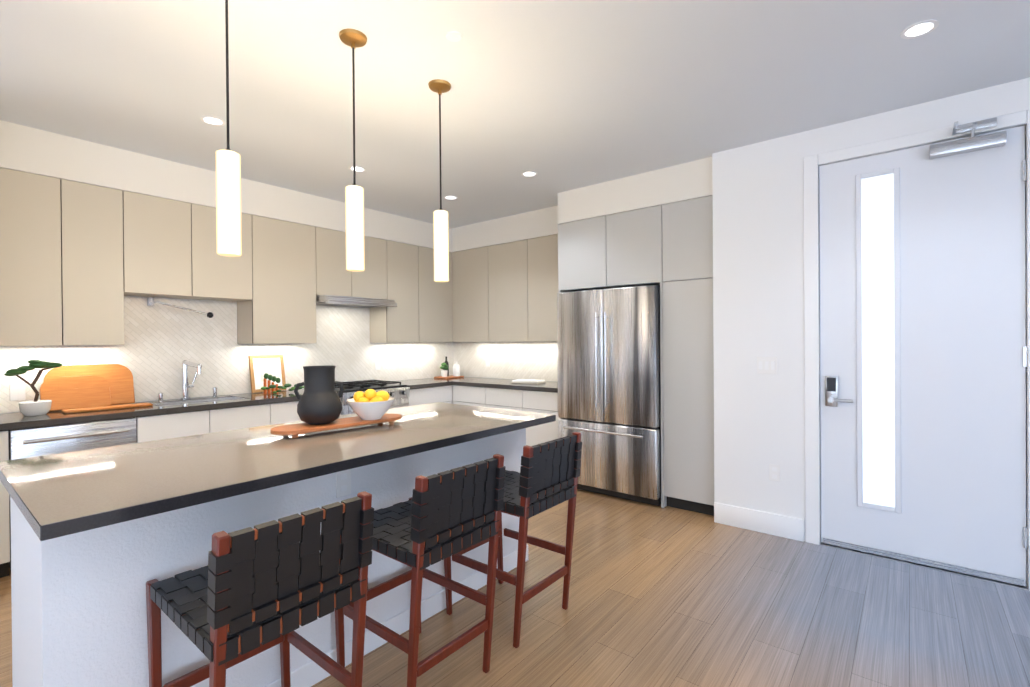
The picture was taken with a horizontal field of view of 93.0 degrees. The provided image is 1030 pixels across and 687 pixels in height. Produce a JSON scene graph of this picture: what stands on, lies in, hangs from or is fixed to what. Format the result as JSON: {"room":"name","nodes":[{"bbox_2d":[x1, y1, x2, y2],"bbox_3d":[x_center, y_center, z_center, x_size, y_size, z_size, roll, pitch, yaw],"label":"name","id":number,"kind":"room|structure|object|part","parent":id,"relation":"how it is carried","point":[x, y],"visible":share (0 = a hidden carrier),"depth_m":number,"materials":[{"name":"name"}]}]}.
{"room":"kitchen","nodes":[
{"label":"kitchen","id":0,"kind":"room"},
{"bbox_2d":[0,296,437,413],"bbox_3d":[-2.167,-0.018,4.930,0.115,2.776,4.370,0,0,39],"label":"wall","id":1,"kind":"structure","parent":0,"point":[204,396],"depth_m":4.04,"materials":[{"name":"white paint"}]},
{"bbox_2d":[0,168,63,345],"bbox_3d":[-3.260,-0.540,3.225,0.329,1.108,0.347,0,0,39],"label":"upper cabinet","id":2,"kind":"object","parent":1,"relation":"attached to","point":[31,205],"depth_m":3.14,"materials":[{"name":"beige"}]},
{"bbox_2d":[64,180,127,345],"bbox_3d":[-3.046,-0.542,3.489,0.329,1.108,0.329,0,0,39],"label":"upper cabinet","id":3,"kind":"object","parent":1,"relation":"attached to","point":[79,261],"depth_m":3.39,"materials":[{"name":"beige"}]},
{"bbox_2d":[124,191,195,299],"bbox_3d":[-2.808,-0.735,3.785,0.329,0.729,0.428,0,0,39],"label":"upper cabinet","id":4,"kind":"object","parent":1,"relation":"attached to","point":[161,231],"depth_m":3.69,"materials":[{"name":"beige"}]},
{"bbox_2d":[147,297,212,317],"bbox_3d":[-2.701,-0.288,3.956,0.261,0.158,0.388,0,0,39],"label":"paper towel holder","id":5,"kind":"object","parent":4,"relation":"attached to","point":[150,301],"visible":1,"depth_m":3.87,"materials":[{"name":"silver metal"}]},
{"bbox_2d":[0,296,451,412],"bbox_3d":[-2.153,-0.005,4.849,0.008,0.906,4.260,0,0,39],"label":"backsplash","id":6,"kind":"structure","parent":1,"relation":"attached to","point":[162,342],"depth_m":4.23,"materials":[{"name":"tile"}]},
{"bbox_2d":[10,383,25,400],"bbox_3d":[-3.378,0.329,3.319,0.006,0.115,0.075,0,0,39],"label":"outlet","id":7,"kind":"object","parent":6,"relation":"attached to","point":[17,391],"depth_m":3.32,"materials":[{"name":"white plastic"}]},
{"bbox_2d":[375,360,379,369],"bbox_3d":[-1.564,0.248,5.565,0.006,0.110,0.070,0,0,39],"label":"outlet","id":8,"kind":"object","parent":6,"relation":"attached to","point":[377,363],"depth_m":5.56,"materials":[{"name":"white plastic"}]},
{"bbox_2d":[196,204,255,303],"bbox_3d":[-2.531,-0.739,4.128,0.329,0.729,0.455,0,0,39],"label":"upper cabinet","id":9,"kind":"object","parent":1,"relation":"attached to","point":[218,278],"depth_m":4.03,"materials":[{"name":"beige"}]},
{"bbox_2d":[237,216,319,343],"bbox_3d":[-2.204,-0.553,4.532,0.329,1.108,0.578,0,0,39],"label":"upper cabinet","id":10,"kind":"object","parent":1,"relation":"attached to","point":[283,311],"depth_m":4.41,"materials":[{"name":"beige"}]},
{"bbox_2d":[316,227,351,296],"bbox_3d":[-1.903,-0.787,4.905,0.329,0.649,0.379,0,0,39],"label":"upper cabinet","id":11,"kind":"object","parent":1,"relation":"attached to","point":[335,279],"depth_m":4.79,"materials":[{"name":"beige"}]},
{"bbox_2d":[316,295,396,307],"bbox_3d":[-1.690,-0.420,5.015,0.516,0.081,0.788,0,0,39],"label":"range hood","id":12,"kind":"object","parent":11,"relation":"attached to","point":[342,301],"visible":0.83,"depth_m":4.85,"materials":[{"name":"silver metal"}]},
{"bbox_2d":[352,236,387,298],"bbox_3d":[-1.649,-0.790,5.220,0.329,0.649,0.432,0,0,39],"label":"upper cabinet","id":13,"kind":"object","parent":1,"relation":"attached to","point":[372,282],"depth_m":5.15,"materials":[{"name":"beige"}]},
{"bbox_2d":[370,240,419,342],"bbox_3d":[-1.373,-0.564,5.560,0.329,1.108,0.434,0,0,39],"label":"upper cabinet","id":14,"kind":"object","parent":1,"relation":"attached to","point":[401,323],"depth_m":5.44,"materials":[{"name":"beige"}]},
{"bbox_2d":[420,246,451,342],"bbox_3d":[-1.070,-0.568,5.936,0.329,1.108,0.533,0,0,39],"label":"upper cabinet","id":15,"kind":"object","parent":1,"relation":"attached to","point":[435,297],"depth_m":5.80,"materials":[{"name":"beige"}]},
{"bbox_2d":[0,120,712,251],"bbox_3d":[-0.777,-1.266,3.724,3.573,0.291,4.260,0,0,39],"label":"soffit","id":16,"kind":"structure","parent":0,"point":[37,151],"depth_m":4.04,"materials":[{"name":"white paint"}]},
{"bbox_2d":[0,489,1029,686],"bbox_3d":[-0.173,1.402,0.783,8.420,0.060,8.340,0,0,39],"label":"floor","id":17,"kind":"structure","parent":0,"point":[666,596],"depth_m":2.40,"materials":[{"name":"brown wood"}]},
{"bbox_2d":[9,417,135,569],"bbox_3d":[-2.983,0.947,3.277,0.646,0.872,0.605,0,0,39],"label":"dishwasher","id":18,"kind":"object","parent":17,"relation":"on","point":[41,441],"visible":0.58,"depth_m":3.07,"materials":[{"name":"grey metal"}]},
{"bbox_2d":[135,409,211,442],"bbox_3d":[-2.676,0.939,3.708,0.598,0.880,0.446,0,0,39],"label":"base cabinet","id":19,"kind":"object","parent":17,"relation":"on","point":[164,426],"depth_m":3.51,"materials":[{"name":"white"}]},
{"bbox_2d":[212,403,271,432],"bbox_3d":[-2.394,0.936,4.057,0.598,0.880,0.450,0,0,39],"label":"base cabinet","id":20,"kind":"object","parent":17,"relation":"on","point":[232,418],"depth_m":3.87,"materials":[{"name":"white"}]},
{"bbox_2d":[146,491,373,686],"bbox_3d":[-0.790,0.916,1.508,0.577,0.914,0.438,0,0,39],"label":"bar stool","id":21,"kind":"object","parent":17,"relation":"on","point":[259,588],"visible":1,"depth_m":1.35,"materials":[{"name":"black leather"}]},
{"bbox_2d":[10,426,531,686],"bbox_3d":[-0.878,0.930,2.418,0.686,0.880,2.210,0,0,39],"label":"kitchen island","id":22,"kind":"object","parent":17,"relation":"on","point":[100,537],"depth_m":1.62,"materials":[{"name":"white paint"}]},
{"bbox_2d":[0,402,555,541],"bbox_3d":[-0.886,0.471,2.459,1.070,0.038,2.300,0,0,39],"label":"island countertop","id":23,"kind":"structure","parent":22,"relation":"on","point":[76,492],"depth_m":1.86,"materials":[{"name":"grey stone"}]},
{"bbox_2d":[271,414,401,437],"bbox_3d":[-0.911,0.429,2.564,0.210,0.040,0.690,0,0,45],"label":"serving tray","id":24,"kind":"object","parent":23,"relation":"on","point":[294,430],"visible":0.79,"depth_m":2.45,"materials":[{"name":"brown wood"}]},
{"bbox_2d":[294,366,344,424],"bbox_3d":[-1.002,0.263,2.508,0.216,0.292,0.216,0,0,39],"label":"vase","id":25,"kind":"object","parent":24,"relation":"on","point":[319,402],"visible":1,"depth_m":2.44,"materials":[{"name":"black ceramic"}]},
{"bbox_2d":[346,389,394,419],"bbox_3d":[-0.778,0.326,2.642,0.256,0.162,0.256,0,0,39],"label":"fruit bowl","id":26,"kind":"object","parent":24,"relation":"on","point":[370,404],"visible":1,"depth_m":2.58,"materials":[{"name":"white ceramic"}]},
{"bbox_2d":[272,398,340,424],"bbox_3d":[-2.050,0.931,4.483,0.598,0.880,0.646,0,0,39],"label":"base cabinet","id":27,"kind":"object","parent":17,"relation":"on","point":[282,412],"depth_m":4.14,"materials":[{"name":"white"}]},
{"bbox_2d":[0,389,339,430],"bbox_3d":[-2.540,0.478,3.862,0.625,0.040,2.225,0,0,39],"label":"countertop","id":28,"kind":"structure","parent":27,"relation":"on","point":[14,420],"depth_m":3.45,"materials":[{"name":"stone"}]},
{"bbox_2d":[4,360,61,415],"bbox_3d":[-3.120,0.284,3.172,0.156,0.360,0.267,0,0,39],"label":"bonsai plant","id":29,"kind":"object","parent":28,"relation":"on","point":[35,407],"visible":1,"depth_m":3.15,"materials":[{"name":"green plant"}]},
{"bbox_2d":[40,364,134,411],"bbox_3d":[-3.076,0.308,3.534,0.184,0.305,0.530,0,0,39],"label":"cutting boards","id":30,"kind":"object","parent":28,"relation":"on","point":[74,386],"visible":0.92,"depth_m":3.51,"materials":[{"name":"brown wood"}]},
{"bbox_2d":[62,403,152,413],"bbox_3d":[-2.860,0.453,3.445,0.140,0.016,0.480,0,0,39],"label":"tray","id":31,"kind":"object","parent":28,"relation":"on","point":[90,409],"visible":1,"depth_m":3.40,"materials":[{"name":"brown wood"}]},
{"bbox_2d":[158,387,216,400],"bbox_3d":[-2.696,0.415,4.038,0.034,0.084,0.423,0,0,39],"label":"handle","id":32,"kind":"object","parent":28,"relation":"on","point":[160,396],"visible":1,"depth_m":4.03,"materials":[{"name":"silver metal"}]},
{"bbox_2d":[180,360,201,399],"bbox_3d":[-2.618,0.295,3.979,0.263,0.324,0.126,0,0,39],"label":"faucet","id":33,"kind":"object","parent":28,"relation":"on","point":[186,385],"visible":1,"depth_m":4.00,"materials":[{"name":"silver metal"}]},
{"bbox_2d":[248,355,285,392],"bbox_3d":[-2.317,0.279,4.579,0.080,0.343,0.310,0,0,39],"label":"framed art","id":34,"kind":"object","parent":28,"relation":"on","point":[260,366],"visible":0.77,"depth_m":4.56,"materials":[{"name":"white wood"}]},
{"bbox_2d":[261,373,303,393],"bbox_3d":[-2.077,0.357,4.481,0.161,0.186,0.452,0,0,39],"label":"greenery garland","id":35,"kind":"object","parent":28,"relation":"on","point":[273,379],"visible":0.81,"depth_m":4.41,"materials":[{"name":"green plant"}]},
{"bbox_2d":[335,379,409,414],"bbox_3d":[-1.567,0.885,5.010,0.682,0.960,0.772,0,0,39],"label":"range","id":36,"kind":"object","parent":17,"relation":"on","point":[400,393],"visible":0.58,"depth_m":4.97,"materials":[{"name":"silver metal"}]},
{"bbox_2d":[335,454,505,686],"bbox_3d":[-0.397,0.911,1.994,0.577,0.914,0.438,0,0,39],"label":"bar stool","id":37,"kind":"object","parent":17,"relation":"on","point":[435,518],"visible":0.88,"depth_m":1.84,"materials":[{"name":"black leather"}]},
{"bbox_2d":[407,385,451,405],"bbox_3d":[-1.155,0.919,5.591,0.598,0.880,0.643,0,0,39],"label":"base cabinet","id":38,"kind":"object","parent":17,"relation":"on","point":[443,394],"depth_m":5.39,"materials":[{"name":"white"}]},
{"bbox_2d":[395,378,451,388],"bbox_3d":[-1.164,0.460,5.562,0.628,0.040,0.597,0,0,39],"label":"countertop","id":39,"kind":"structure","parent":38,"relation":"on","point":[427,382],"depth_m":5.49,"materials":[{"name":"stone"}]},
{"bbox_2d":[452,385,483,406],"bbox_3d":[-0.331,0.912,5.724,0.513,0.880,0.598,0,0,39],"label":"base cabinet","id":40,"kind":"object","parent":17,"relation":"on","point":[462,395],"depth_m":5.49,"materials":[{"name":"white"}]},
{"bbox_2d":[436,377,557,391],"bbox_3d":[-0.192,0.452,5.578,2.120,0.040,0.648,0,0,39],"label":"countertop","id":41,"kind":"structure","parent":40,"relation":"on","point":[549,386],"depth_m":5.30,"materials":[{"name":"stone"}]},
{"bbox_2d":[434,375,463,378],"bbox_3d":[-0.833,0.424,6.178,0.220,0.018,0.320,0,0,39],"label":"board","id":42,"kind":"object","parent":41,"relation":"on","point":[447,377],"visible":0.96,"depth_m":6.11,"materials":[{"name":"brown wood"}]},
{"bbox_2d":[440,363,448,376],"bbox_3d":[-0.885,0.326,6.106,0.111,0.178,0.091,0,0,39],"label":"herb pot","id":43,"kind":"object","parent":42,"relation":"on","point":[445,368],"visible":1,"depth_m":6.08,"materials":[{"name":"white ceramic"}]},
{"bbox_2d":[444,356,448,375],"bbox_3d":[-0.873,0.290,6.209,0.060,0.250,0.060,0,0,39],"label":"oil bottle","id":44,"kind":"object","parent":42,"relation":"on","point":[446,362],"visible":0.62,"depth_m":6.20,"materials":[{"name":"black glass"}]},
{"bbox_2d":[453,362,459,375],"bbox_3d":[-0.744,0.324,6.208,0.090,0.180,0.090,0,0,39],"label":"canister","id":45,"kind":"object","parent":42,"relation":"on","point":[456,368],"visible":1,"depth_m":6.17,"materials":[{"name":"white ceramic"}]},
{"bbox_2d":[511,379,545,383],"bbox_3d":[0.146,0.414,5.336,0.320,0.030,0.220,0,0,27],"label":"cookbook","id":46,"kind":"object","parent":41,"relation":"on","point":[527,381],"visible":1,"depth_m":5.27,"materials":[{"name":"white paper"}]},
{"bbox_2d":[484,387,519,410],"bbox_3d":[0.067,0.910,5.403,0.510,0.880,0.598,0,0,39],"label":"base cabinet","id":47,"kind":"object","parent":17,"relation":"on","point":[500,398],"depth_m":5.18,"materials":[{"name":"white"}]},
{"bbox_2d":[444,432,581,647],"bbox_3d":[-0.021,0.906,2.467,0.577,0.914,0.438,0,0,39],"label":"bar stool","id":48,"kind":"object","parent":17,"relation":"on","point":[546,477],"visible":0.71,"depth_m":2.31,"materials":[{"name":"black leather"}]},
{"bbox_2d":[520,390,558,445],"bbox_3d":[0.458,0.909,5.087,0.495,0.880,0.598,0,0,39],"label":"base cabinet","id":49,"kind":"object","parent":17,"relation":"on","point":[545,402],"depth_m":4.86,"materials":[{"name":"white"}]},
{"bbox_2d":[557,285,660,505],"bbox_3d":[0.982,0.432,4.525,0.964,1.830,0.791,0,0,39],"label":"refrigerator","id":50,"kind":"object","parent":17,"relation":"on","point":[608,368],"visible":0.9,"depth_m":4.19,"materials":[{"name":"grey metal"}]},
{"bbox_2d":[658,279,713,515],"bbox_3d":[1.578,0.419,4.139,0.436,1.848,0.676,0,0,39],"label":"tall cabinet","id":51,"kind":"object","parent":17,"relation":"on","point":[686,309],"depth_m":3.88,"materials":[{"name":"grey"}]},
{"bbox_2d":[0,0,1029,227],"bbox_3d":[-0.195,-1.434,0.771,8.420,0.060,8.340,0,0,39],"label":"ceiling","id":52,"kind":"structure","parent":0,"point":[558,96],"depth_m":2.62,"materials":[{"name":"white paint"}]},
{"bbox_2d":[200,116,225,125],"bbox_3d":[-1.897,-1.398,3.072,0.134,0.004,0.134,0,0,30],"label":"recessed light","id":53,"kind":"object","parent":52,"relation":"in","point":[210,120],"depth_m":3.07,"materials":[{"name":"white plastic"}]},
{"bbox_2d":[215,0,241,256],"bbox_3d":[-1.074,-0.866,1.828,0.124,1.070,0.124,0,0,39],"label":"pendant lamp","id":54,"kind":"object","parent":52,"relation":"hanging from","point":[228,206],"visible":1,"depth_m":1.80,"materials":[{"name":"white glass"}]},
{"bbox_3d":[-1.072,-0.521,1.829,0.082,0.381,0.082,0,0,39],"label":"lamp shade","id":55,"kind":"part","parent":54,"relation":"part of","materials":[{"name":"white glass"}]},
{"bbox_2d":[339,29,366,271],"bbox_3d":[-0.738,-0.870,2.244,0.124,1.070,0.124,0,0,39],"label":"pendant lamp","id":56,"kind":"object","parent":52,"relation":"hanging from","point":[353,39],"visible":0.98,"depth_m":2.21,"materials":[{"name":"white glass"}]},
{"bbox_3d":[-0.735,-0.526,2.245,0.082,0.381,0.082,0,0,39],"label":"lamp shade","id":57,"kind":"part","parent":56,"relation":"part of","materials":[{"name":"white glass"}]},
{"bbox_2d":[348,166,365,171],"bbox_3d":[-1.272,-1.407,3.942,0.134,0.004,0.134,0,0,12],"label":"recessed light","id":58,"kind":"object","parent":52,"relation":"in","point":[357,168],"depth_m":3.94,"materials":[{"name":"white plastic"}]},
{"bbox_2d":[428,79,450,281],"bbox_3d":[-0.407,-0.875,2.670,0.124,1.070,0.124,0,0,39],"label":"pendant lamp","id":59,"kind":"object","parent":52,"relation":"hanging from","point":[441,232],"visible":0.98,"depth_m":2.64,"materials":[{"name":"white glass"}]},
{"bbox_3d":[-0.404,-0.530,2.672,0.082,0.381,0.082,0,0,39],"label":"lamp shade","id":60,"kind":"part","parent":59,"relation":"part of","materials":[{"name":"white glass"}]},
{"bbox_2d":[444,195,457,199],"bbox_3d":[-0.624,-1.415,4.743,0.134,0.004,0.134,0,0,12],"label":"recessed light","id":61,"kind":"object","parent":52,"relation":"in","point":[450,197],"depth_m":4.74,"materials":[{"name":"white plastic"}]},
{"bbox_2d":[521,171,536,176],"bbox_3d":[0.121,-1.418,4.090,0.134,0.004,0.134,0,0,12],"label":"recessed light","id":62,"kind":"object","parent":52,"relation":"in","point":[527,173],"depth_m":4.08,"materials":[{"name":"white plastic"}]},
{"bbox_2d":[900,19,938,38],"bbox_3d":[1.834,-1.424,2.217,0.134,0.004,0.134,0,0,12],"label":"recessed light","id":63,"kind":"object","parent":52,"relation":"in","point":[919,29],"depth_m":2.22,"materials":[{"name":"white plastic"}]},
{"bbox_2d":[464,77,1029,540],"bbox_3d":[2.213,-0.047,3.653,8.305,2.776,0.852,0,0,39],"label":"wall","id":64,"kind":"structure","parent":0,"point":[758,279],"depth_m":3.45,"materials":[{"name":"white paint"}]},
{"bbox_2d":[452,247,487,341],"bbox_3d":[-0.438,-0.573,5.982,0.592,1.108,0.329,0,0,39],"label":"upper cabinet","id":65,"kind":"object","parent":64,"relation":"attached to","point":[469,267],"depth_m":5.85,"materials":[{"name":"beige"}]},
{"bbox_2d":[452,342,557,381],"bbox_3d":[0.021,0.204,5.828,2.100,0.446,0.008,0,0,39],"label":"backsplash","id":66,"kind":"structure","parent":64,"relation":"attached to","point":[508,360],"depth_m":5.91,"materials":[{"name":"tile"}]},
{"bbox_2d":[486,358,489,366],"bbox_3d":[-0.341,0.236,6.111,0.070,0.110,0.006,0,0,39],"label":"outlet","id":67,"kind":"object","parent":66,"relation":"attached to","point":[487,359],"depth_m":6.10,"materials":[{"name":"white plastic"}]},
{"bbox_2d":[484,240,527,341],"bbox_3d":[0.016,-0.576,5.615,0.575,1.108,0.329,0,0,39],"label":"upper cabinet","id":68,"kind":"object","parent":64,"relation":"attached to","point":[506,260],"depth_m":5.50,"materials":[{"name":"beige"}]},
{"bbox_2d":[524,234,557,341],"bbox_3d":[0.485,-0.578,5.237,0.630,1.108,0.329,0,0,39],"label":"upper cabinet","id":69,"kind":"object","parent":64,"relation":"attached to","point":[540,253],"depth_m":5.19,"materials":[{"name":"beige"}]},
{"bbox_2d":[558,216,605,291],"bbox_3d":[0.820,-0.818,4.738,0.506,0.630,0.676,0,0,39],"label":"upper cabinet","id":70,"kind":"object","parent":64,"relation":"attached to","point":[580,241],"depth_m":4.48,"materials":[{"name":"grey"}]},
{"bbox_2d":[602,206,657,288],"bbox_3d":[1.215,-0.820,4.418,0.510,0.630,0.676,0,0,39],"label":"upper cabinet","id":71,"kind":"object","parent":64,"relation":"attached to","point":[629,238],"depth_m":4.17,"materials":[{"name":"grey"}]},
{"bbox_2d":[658,195,712,282],"bbox_3d":[1.576,-0.822,4.127,0.416,0.630,0.676,0,0,39],"label":"upper cabinet","id":72,"kind":"object","parent":64,"relation":"attached to","point":[668,248],"depth_m":3.87,"materials":[{"name":"grey"}]},
{"bbox_2d":[714,502,803,541],"bbox_3d":[1.731,1.270,3.500,0.588,0.150,0.014,0,0,39],"label":"baseboard","id":73,"kind":"structure","parent":64,"relation":"attached to","point":[766,522],"depth_m":3.47,"materials":[{"name":"white wood"}]},
{"bbox_2d":[757,357,776,373],"bbox_3d":[1.779,0.155,3.452,0.130,0.120,0.009,0,0,39],"label":"switch plate","id":74,"kind":"object","parent":64,"relation":"attached to","point":[766,365],"visible":1,"depth_m":3.45,"materials":[{"name":"white plastic"}]},
{"bbox_2d":[769,464,779,481],"bbox_3d":[1.820,0.907,3.428,0.070,0.115,0.008,0,0,39],"label":"outlet","id":75,"kind":"object","parent":64,"relation":"attached to","point":[774,472],"visible":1,"depth_m":3.43,"materials":[{"name":"white plastic"}]},
{"bbox_2d":[803,110,1029,590],"bbox_3d":[2.421,0.042,2.996,1.111,2.600,0.112,0,0,39],"label":"door frame","id":76,"kind":"structure","parent":64,"relation":"attached to","point":[812,164],"depth_m":3.25,"materials":[{"name":"white paint"}]},
{"bbox_2d":[952,117,996,134],"bbox_3d":[2.530,-1.222,2.683,0.186,0.052,0.214,0,0,39],"label":"bracket","id":77,"kind":"object","parent":76,"relation":"attached to","point":[987,123],"visible":0.9,"depth_m":2.73,"materials":[{"name":"silver metal"}]},
{"bbox_2d":[819,122,1027,585],"bbox_3d":[2.363,0.068,2.902,0.961,2.526,0.245,0,0,39],"label":"door","id":78,"kind":"structure","parent":64,"relation":"in","point":[923,356],"depth_m":2.92,"materials":[{"name":"white paint"}]}
]}

